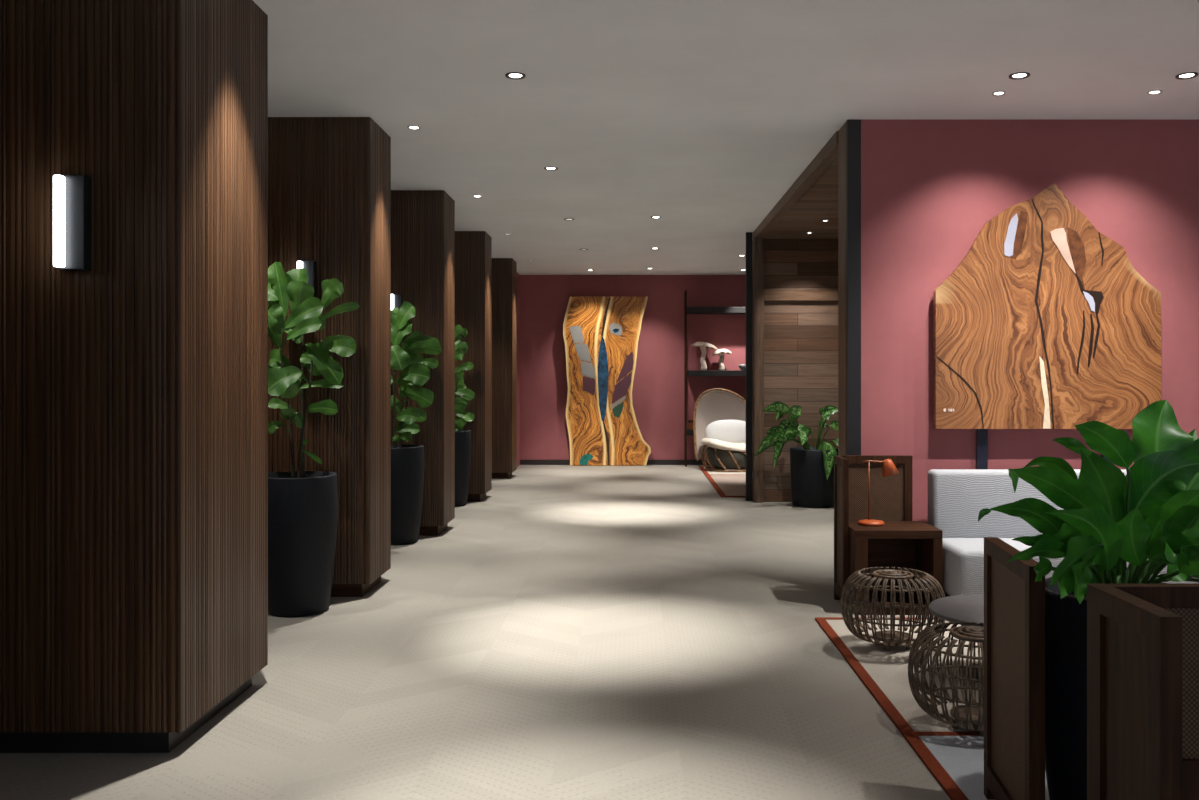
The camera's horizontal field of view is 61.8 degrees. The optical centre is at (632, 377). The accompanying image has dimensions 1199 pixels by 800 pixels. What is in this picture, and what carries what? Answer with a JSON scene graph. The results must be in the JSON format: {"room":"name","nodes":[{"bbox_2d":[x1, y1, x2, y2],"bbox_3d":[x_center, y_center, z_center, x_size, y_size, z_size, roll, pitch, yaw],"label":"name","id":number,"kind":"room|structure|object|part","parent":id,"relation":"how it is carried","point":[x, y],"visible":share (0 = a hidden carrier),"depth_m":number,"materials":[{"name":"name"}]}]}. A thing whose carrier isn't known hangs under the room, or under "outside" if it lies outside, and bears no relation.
{"room":"hotel lobby","nodes":[
{"label":"hotel lobby","id":0,"kind":"room"},
{"bbox_2d":[0,465,950,799],"bbox_3d":[1.050,1.330,5.950,9.100,0.100,17.900,0,0,0],"label":"floor","id":1,"kind":"structure","parent":0,"point":[647,632],"depth_m":4.30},
{"bbox_2d":[0,0,267,752],"bbox_3d":[-2.459,-0.119,3.788,1.862,2.798,0.808,0,0,0],"label":"fluted column","id":2,"kind":"structure","parent":1,"relation":"on","point":[134,385],"depth_m":3.39,"materials":[{"name":"brown wood"}]},
{"bbox_2d":[53,175,91,270],"bbox_3d":[-1.875,-0.520,3.344,0.087,0.316,0.081,0,0,0],"label":"wall sconce","id":3,"kind":"object","parent":2,"relation":"attached to","point":[72,194],"visible":1,"depth_m":3.33,"materials":[{"name":"white"}]},
{"bbox_2d":[53,175,64,266],"bbox_3d":[-1.905,-0.520,3.319,0.027,0.304,0.032,0,0,0],"label":"diffuser","id":4,"kind":"object","parent":3,"relation":"attached to","point":[58,180],"depth_m":3.30,"materials":[{"name":"white"}]},
{"bbox_2d":[268,262,359,616],"bbox_3d":[-1.809,0.320,5.509,0.586,1.920,0.416,0,0,-16],"label":"plant","id":5,"kind":"object","parent":1,"relation":"on","point":[302,504],"visible":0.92,"depth_m":5.42,"materials":[{"name":"green plant"}]},
{"bbox_3d":[-1.840,0.905,5.500,0.416,0.750,0.416,0,0,0],"label":"planter pot","id":6,"kind":"part","parent":5,"relation":"part of","materials":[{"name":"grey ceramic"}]},
{"bbox_2d":[268,117,390,596],"bbox_3d":[-2.459,-0.119,6.070,1.862,2.798,0.503,0,0,0],"label":"fluted column","id":7,"kind":"structure","parent":1,"relation":"on","point":[329,178],"depth_m":5.82,"materials":[{"name":"brown wood"}]},
{"bbox_2d":[297,261,315,296],"bbox_3d":[-1.887,-0.520,5.779,0.087,0.316,0.081,0,0,0],"label":"wall sconce","id":8,"kind":"object","parent":7,"relation":"attached to","point":[310,266],"visible":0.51,"depth_m":5.77,"materials":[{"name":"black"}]},
{"bbox_2d":[297,261,302,268],"bbox_3d":[-1.917,-0.520,5.754,0.027,0.304,0.032,0,0,0],"label":"diffuser","id":9,"kind":"object","parent":8,"relation":"attached to","point":[299,263],"depth_m":5.74,"materials":[{"name":"white"}]},
{"bbox_2d":[391,301,441,544],"bbox_3d":[-1.793,0.343,7.820,0.519,1.875,0.416,0,0,-23],"label":"plant","id":10,"kind":"object","parent":1,"relation":"on","point":[407,460],"visible":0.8,"depth_m":7.73,"materials":[{"name":"green plant"}]},
{"bbox_3d":[-1.840,0.905,7.800,0.416,0.750,0.416,0,0,0],"label":"planter pot","id":11,"kind":"part","parent":10,"relation":"part of","materials":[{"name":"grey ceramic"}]},
{"bbox_2d":[391,190,454,535],"bbox_3d":[-2.459,-0.119,8.335,1.862,2.798,0.493,0,0,0],"label":"fluted column","id":12,"kind":"structure","parent":1,"relation":"on","point":[422,221],"depth_m":8.09,"materials":[{"name":"brown wood"}]},
{"bbox_2d":[391,294,402,309],"bbox_3d":[-1.905,-0.520,8.049,0.087,0.316,0.081,0,0,0],"label":"wall sconce","id":13,"kind":"object","parent":12,"relation":"attached to","point":[396,299],"visible":0.43,"depth_m":8.04,"materials":[{"name":"white"}]},
{"bbox_2d":[391,294,393,309],"bbox_3d":[-1.935,-0.520,8.024,0.027,0.304,0.032,0,0,0],"label":"diffuser","id":14,"kind":"object","parent":13,"relation":"attached to","point":[392,295],"depth_m":8.01,"materials":[{"name":"white"}]},
{"bbox_2d":[455,325,474,506],"bbox_3d":[-1.840,0.372,10.080,0.416,1.816,0.416,0,0,-39],"label":"plant","id":15,"kind":"object","parent":1,"relation":"on","point":[462,437],"visible":0.42,"depth_m":10.02,"materials":[{"name":"green plant"}]},
{"bbox_3d":[-1.840,0.905,10.080,0.416,0.750,0.416,0,0,0],"label":"planter pot","id":16,"kind":"part","parent":15,"relation":"part of","materials":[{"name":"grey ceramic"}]},
{"bbox_2d":[455,231,491,500],"bbox_3d":[-2.459,-0.119,10.580,1.862,2.798,0.483,0,0,0],"label":"fluted column","id":17,"kind":"structure","parent":1,"relation":"on","point":[473,249],"depth_m":10.34,"materials":[{"name":"brown wood"}]},
{"bbox_2d":[492,258,516,478],"bbox_3d":[-2.459,-0.119,12.910,1.862,2.798,0.483,0,0,0],"label":"fluted column","id":18,"kind":"structure","parent":1,"relation":"on","point":[504,270],"depth_m":12.67,"materials":[{"name":"brown wood"}]},
{"bbox_2d":[563,297,650,465],"bbox_3d":[-0.379,0.047,14.627,1.279,2.466,0.166,0,0,0],"label":"art","id":19,"kind":"object","parent":1,"relation":"on","point":[601,334],"visible":1,"depth_m":14.55,"materials":[{"name":"brown wood"}]},
{"bbox_2d":[684,290,752,466],"bbox_3d":[1.835,0.005,14.570,2.158,2.550,0.300,0,0,0],"label":"shelf unit","id":20,"kind":"object","parent":1,"relation":"on","point":[687,310],"visible":0.47,"depth_m":14.42,"materials":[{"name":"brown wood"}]},
{"bbox_2d":[687,420,692,428],"bbox_3d":[0.885,0.679,14.535,0.178,0.130,0.158,0,0,0],"label":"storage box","id":21,"kind":"object","parent":20,"relation":"on","point":[690,422],"visible":0.47,"depth_m":14.46,"materials":[{"name":"brown wood"}]},
{"bbox_2d":[691,342,716,369],"bbox_3d":[1.039,-0.315,14.564,0.385,0.434,0.292,0,0,0],"label":"sculpture","id":22,"kind":"object","parent":20,"relation":"on","point":[703,345],"visible":0.99,"depth_m":14.53,"materials":[{"name":"white ceramic"}]},
{"bbox_3d":[1.025,-0.301,14.569,0.112,0.406,0.109,0,0,0],"label":"stem","id":23,"kind":"part","parent":22,"relation":"part of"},
{"bbox_2d":[712,349,731,369],"bbox_3d":[1.298,-0.262,14.566,0.284,0.334,0.216,0,0,0],"label":"sculpture","id":24,"kind":"object","parent":20,"relation":"on","point":[720,352],"visible":0.99,"depth_m":14.53,"materials":[{"name":"white ceramic"}]},
{"bbox_3d":[1.287,-0.250,14.569,0.112,0.310,0.108,0,0,0],"label":"stem","id":25,"kind":"part","parent":24,"relation":"part of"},
{"bbox_2d":[738,364,745,369],"bbox_3d":[1.600,-0.156,14.550,0.136,0.090,0.136,0,0,0],"label":"bowl","id":26,"kind":"object","parent":20,"relation":"on","point":[741,366],"visible":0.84,"depth_m":14.50,"materials":[{"name":"grey ceramic"}]},
{"bbox_2d":[699,466,752,496],"bbox_3d":[2.072,1.274,12.560,2.255,0.011,3.680,0,0,0],"label":"area rug","id":27,"kind":"object","parent":1,"relation":"on","point":[727,484],"visible":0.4,"depth_m":12.26,"materials":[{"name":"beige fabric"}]},
{"bbox_2d":[693,388,752,471],"bbox_3d":[1.372,0.706,13.873,0.973,1.124,0.901,0,0,-8],"label":"lounge chair","id":28,"kind":"object","parent":27,"relation":"on","point":[719,417],"visible":0.7,"depth_m":13.98,"materials":[{"name":"fabric"}]},
{"bbox_2d":[701,438,752,452],"bbox_3d":[1.389,0.926,13.784,0.840,0.206,0.700,0,0,-8],"label":"seat cushion","id":29,"kind":"object","parent":28,"relation":"on","point":[715,445],"depth_m":13.49,"materials":[{"name":"beige fabric"}]},
{"bbox_2d":[705,420,752,442],"bbox_3d":[1.356,0.768,14.021,0.700,0.370,0.170,0,0,-8],"label":"cushion","id":30,"kind":"object","parent":28,"relation":"on","point":[732,431],"depth_m":13.95,"materials":[{"name":"white fabric"}]},
{"bbox_2d":[755,402,837,507],"bbox_3d":[1.658,0.757,9.976,0.919,1.046,0.594,0,0,0],"label":"plant","id":31,"kind":"object","parent":1,"relation":"on","point":[811,468],"visible":0.98,"depth_m":9.87,"materials":[{"name":"green plant"}]},
{"bbox_3d":[1.820,0.993,10.030,0.486,0.575,0.486,0,0,0],"label":"planter pot","id":32,"kind":"part","parent":31,"relation":"part of","materials":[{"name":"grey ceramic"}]},
{"bbox_2d":[834,455,911,599],"bbox_3d":[1.390,0.865,5.678,0.450,0.830,0.275,0,0,0],"label":"screen","id":33,"kind":"object","parent":1,"relation":"on","point":[890,496],"visible":0.66,"depth_m":5.78,"materials":[{"name":"brown wood"}]},
{"bbox_3d":[1.180,0.865,5.670,0.030,0.830,0.260,0,0,0],"label":"screen frame","id":34,"kind":"part","parent":33,"relation":"part of","materials":[{"name":"brown wood"}]},
{"bbox_3d":[1.407,0.865,5.798,0.415,0.830,0.035,0,0,0],"label":"screen frame","id":35,"kind":"part","parent":33,"relation":"part of","materials":[{"name":"brown wood"}]},
{"bbox_2d":[849,521,942,614],"bbox_3d":[1.435,1.052,5.582,0.474,0.456,0.365,0,0,0],"label":"side table","id":36,"kind":"object","parent":1,"relation":"on","point":[917,545],"visible":0.6,"depth_m":5.51,"materials":[{"name":"brown wood"}]},
{"bbox_3d":[1.233,1.050,5.582,0.070,0.360,0.365,0,0,0],"label":"panel","id":37,"kind":"part","parent":36,"relation":"part of","materials":[{"name":"brown wood"}]},
{"bbox_2d":[858,459,898,525],"bbox_3d":[1.378,0.638,5.620,0.228,0.369,0.146,0,0,0],"label":"table lamp","id":38,"kind":"object","parent":36,"relation":"on","point":[888,467],"visible":1,"depth_m":5.60,"materials":[{"name":"orange metal"}]},
{"bbox_3d":[1.358,0.472,5.620,0.132,0.022,0.011,0,0,0],"label":"arm","id":39,"kind":"part","parent":38,"relation":"part of","materials":[{"name":"brown metal"}]},
{"bbox_3d":[1.436,0.500,5.620,0.092,0.085,0.092,-16,0,0],"label":"lamp shade","id":40,"kind":"part","parent":38,"relation":"part of","materials":[{"name":"orange paint"}]},
{"bbox_3d":[1.445,1.050,5.755,0.354,0.360,0.020,0,0,0],"label":"panel","id":41,"kind":"part","parent":36,"relation":"part of","materials":[{"name":"brown wood"}]},
{"bbox_3d":[1.647,1.050,5.582,0.050,0.360,0.365,0,0,0],"label":"panel","id":42,"kind":"part","parent":36,"relation":"part of","materials":[{"name":"brown wood"}]},
{"bbox_2d":[815,617,1048,799],"bbox_3d":[2.783,1.274,3.250,3.635,0.011,4.100,0,0,0],"label":"area rug","id":43,"kind":"object","parent":1,"relation":"on","point":[954,757],"visible":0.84,"depth_m":3.81,"materials":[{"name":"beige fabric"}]},
{"bbox_2d":[841,567,944,650],"bbox_3d":[1.227,1.091,4.720,0.484,0.358,0.483,0,0,31],"label":"rattan stool","id":44,"kind":"object","parent":43,"relation":"on","point":[887,637],"visible":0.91,"depth_m":4.60,"materials":[{"name":"wicker"}]},
{"bbox_3d":[1.186,1.244,4.657,0.025,0.052,0.032,0,0,34],"label":"leg","id":45,"kind":"part","parent":44,"relation":"part of","materials":[{"name":"wicker"}]},
{"bbox_2d":[908,621,983,735],"bbox_3d":[1.245,1.089,3.620,0.484,0.358,0.483,0,0,-11],"label":"rattan stool","id":46,"kind":"object","parent":43,"relation":"on","point":[972,712],"visible":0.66,"depth_m":3.54,"materials":[{"name":"wicker"}]},
{"bbox_3d":[1.170,1.242,3.623,0.030,0.052,0.026,0,0,2],"label":"leg","id":47,"kind":"part","parent":46,"relation":"part of","materials":[{"name":"wicker"}]},
{"bbox_2d":[929,595,983,682],"bbox_3d":[1.570,1.126,4.250,0.600,0.285,0.600,0,0,0],"label":"coffee table","id":48,"kind":"object","parent":43,"relation":"on","point":[962,608],"visible":0.18,"depth_m":4.27,"materials":[{"name":"grey stone"}]},
{"bbox_2d":[984,537,1044,799],"bbox_3d":[1.065,0.876,2.810,0.040,0.783,0.478,0,0,6],"label":"screen","id":49,"kind":"object","parent":43,"relation":"on","point":[1014,603],"visible":0.91,"depth_m":2.77,"materials":[{"name":"brown wood"}]},
{"bbox_2d":[928,469,1198,596],"bbox_3d":[3.047,0.896,5.468,2.706,0.743,0.615,0,0,0],"label":"sofa","id":50,"kind":"object","parent":43,"relation":"on","point":[956,497],"visible":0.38,"depth_m":5.63,"materials":[{"name":"white fabric"}]},
{"bbox_3d":[3.047,0.752,5.702,2.706,0.455,0.145,0,0,0],"label":"backrest","id":51,"kind":"part","parent":50,"relation":"part of","materials":[{"name":"white fabric"}]},
{"bbox_2d":[943,538,1198,595],"bbox_3d":[3.047,1.038,5.394,2.706,0.285,0.468,0,0,0],"label":"seat cushion","id":52,"kind":"object","parent":50,"relation":"on","point":[963,558],"depth_m":5.20,"materials":[{"name":"white fabric"}]},
{"bbox_2d":[978,400,1198,799],"bbox_3d":[1.327,0.666,2.683,0.522,1.204,1.053,0,0,37],"label":"plant","id":53,"kind":"object","parent":43,"relation":"on","point":[1147,518],"visible":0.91,"depth_m":2.64,"materials":[{"name":"green plant"}]},
{"bbox_3d":[1.335,0.925,2.760,0.416,0.685,0.416,0,0,0],"label":"planter pot","id":54,"kind":"part","parent":53,"relation":"part of","materials":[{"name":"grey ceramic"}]},
{"bbox_2d":[1087,584,1198,799],"bbox_3d":[1.630,0.874,2.172,1.140,0.788,0.325,0,0,0],"label":"screen","id":55,"kind":"object","parent":43,"relation":"on","point":[1143,639],"visible":1,"depth_m":2.19,"materials":[{"name":"brown wood"}]},
{"bbox_2d":[517,273,519,466],"bbox_3d":[-2.533,-0.120,14.375,1.735,2.800,0.750,0,0,0],"label":"wall","id":56,"kind":"structure","parent":0,"point":[518,274],"depth_m":14.54,"materials":[{"name":"paint"}]},
{"bbox_2d":[520,275,752,459],"bbox_3d":[1.050,-0.120,14.825,9.100,2.800,0.150,0,0,0],"label":"wall","id":57,"kind":"structure","parent":0,"point":[658,382],"depth_m":14.75,"materials":[{"name":"paint"}]},
{"bbox_2d":[520,460,708,464],"bbox_3d":[1.920,1.242,14.738,7.160,0.075,0.025,0,0,0],"label":"baseboard","id":58,"kind":"structure","parent":57,"relation":"attached to","point":[522,462],"depth_m":14.73,"materials":[{"name":"black wood"}]},
{"bbox_2d":[253,0,1198,274],"bbox_3d":[1.050,-1.580,5.950,9.100,0.120,17.900,0,0,0],"label":"ceiling","id":59,"kind":"structure","parent":0,"point":[700,116],"depth_m":5.18,"materials":[{"name":"paint"}]},
{"bbox_2d":[407,125,420,129],"bbox_3d":[-1.327,-1.516,6.060,0.082,0.007,0.082,0,0,0],"label":"recessed light","id":60,"kind":"object","parent":59,"relation":"in","point":[412,127],"visible":1,"depth_m":6.06,"materials":[{"name":"white"}]},
{"bbox_2d":[505,72,525,79],"bbox_3d":[-0.590,-1.516,5.020,0.102,0.007,0.102,0,0,0],"label":"recessed light","id":61,"kind":"object","parent":59,"relation":"in","point":[511,75],"visible":1,"depth_m":5.01,"materials":[{"name":"white"}]},
{"bbox_2d":[544,167,557,169],"bbox_3d":[-0.594,-1.516,7.240,0.102,0.007,0.102,0,0,0],"label":"recessed light","id":62,"kind":"object","parent":59,"relation":"in","point":[545,168],"visible":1,"depth_m":7.23,"materials":[{"name":"white"}]},
{"bbox_2d":[992,91,1005,95],"bbox_3d":[1.950,-1.516,5.330,0.071,0.007,0.071,0,0,0],"label":"recessed light","id":63,"kind":"object","parent":59,"relation":"in","point":[997,93],"visible":1,"depth_m":5.32,"materials":[{"name":"white"}]},
{"bbox_2d":[1009,72,1029,79],"bbox_3d":[1.940,-1.516,5.020,0.102,0.007,0.102,0,0,0],"label":"recessed light","id":64,"kind":"object","parent":59,"relation":"in","point":[1020,75],"visible":1,"depth_m":5.01,"materials":[{"name":"white"}]},
{"bbox_2d":[1147,90,1161,94],"bbox_3d":[2.770,-1.516,5.310,0.071,0.007,0.071,0,0,0],"label":"recessed light","id":65,"kind":"object","parent":59,"relation":"in","point":[1153,92],"visible":1,"depth_m":5.30,"materials":[{"name":"white"}]},
{"bbox_2d":[1175,72,1197,79],"bbox_3d":[2.780,-1.516,5.020,0.102,0.007,0.102,0,0,0],"label":"recessed light","id":66,"kind":"object","parent":59,"relation":"in","point":[1188,75],"visible":1,"depth_m":5.01,"materials":[{"name":"white"}]},
{"bbox_2d":[707,447,752,468],"bbox_3d":[1.367,1.103,13.800,0.720,0.270,0.720,0,0,-8],"label":"chair base","id":67,"kind":"object","parent":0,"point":[717,457],"depth_m":13.49,"materials":[{"name":"brown wood"}]},
{"bbox_2d":[764,239,837,501],"bbox_3d":[2.365,-0.120,10.385,2.070,2.800,0.130,0,0,0],"label":"wall","id":68,"kind":"structure","parent":0,"point":[801,337],"depth_m":10.32,"materials":[{"name":"brown wood"}]},
{"bbox_2d":[746,232,751,500],"bbox_3d":[1.212,-0.119,10.450,0.065,2.799,0.060,0,0,0],"label":"trim","id":69,"kind":"structure","parent":68,"relation":"attached to","point":[748,234],"depth_m":10.42,"materials":[{"name":"black metal"}]},
{"bbox_2d":[753,238,763,502],"bbox_3d":[1.295,-0.077,10.340,0.100,2.714,0.160,0,0,0],"label":"trim","id":70,"kind":"structure","parent":68,"relation":"attached to","point":[758,243],"depth_m":10.26,"materials":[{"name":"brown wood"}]},
{"bbox_2d":[753,131,837,238],"bbox_3d":[1.295,-1.477,8.290,0.090,0.084,4.300,0,0,0],"label":"trim","id":71,"kind":"structure","parent":68,"relation":"attached to","point":[828,154],"depth_m":7.53,"materials":[{"name":"brown wood"}]},
{"bbox_2d":[764,289,837,300],"bbox_3d":[2.322,-0.858,10.302,1.955,0.125,0.033,0,0,0],"label":"trim","id":72,"kind":"structure","parent":68,"relation":"attached to","point":[769,294],"depth_m":10.29,"materials":[{"name":"brown wood"}]},
{"bbox_2d":[764,158,837,238],"bbox_3d":[2.315,-1.478,8.170,1.970,0.085,4.300,0,0,0],"label":"ceiling","id":73,"kind":"structure","parent":0,"point":[819,203],"depth_m":8.78,"materials":[{"name":"brown wood"}]},
{"bbox_2d":[861,119,1198,522],"bbox_3d":[3.397,-0.120,5.940,4.205,2.800,0.120,0,0,0],"label":"wall","id":74,"kind":"structure","parent":0,"point":[929,187],"depth_m":5.88,"materials":[{"name":"paint"}]},
{"bbox_2d":[838,122,845,455],"bbox_3d":[1.305,-0.119,6.030,0.090,2.799,0.220,0,0,0],"label":"trim","id":75,"kind":"structure","parent":74,"relation":"attached to","point":[842,131],"depth_m":6.01,"materials":[{"name":"brown wood"}]},
{"bbox_2d":[846,119,860,454],"bbox_3d":[1.300,-0.119,5.895,0.080,2.799,0.040,0,0,0],"label":"trim","id":76,"kind":"structure","parent":74,"relation":"attached to","point":[853,126],"depth_m":5.88,"materials":[{"name":"black metal"}]},
{"bbox_2d":[933,184,1160,468],"bbox_3d":[2.411,0.077,5.829,1.310,2.406,0.065,0,0,0],"label":"art","id":77,"kind":"object","parent":74,"relation":"attached to","point":[1046,321],"visible":0.97,"depth_m":5.80,"materials":[{"name":"brown wood"}]},
{"bbox_3d":[2.043,0.728,5.854,0.061,1.105,0.015,0,0,0],"label":"support post","id":78,"kind":"part","parent":77,"relation":"part of","materials":[{"name":"black metal"}]}
]}

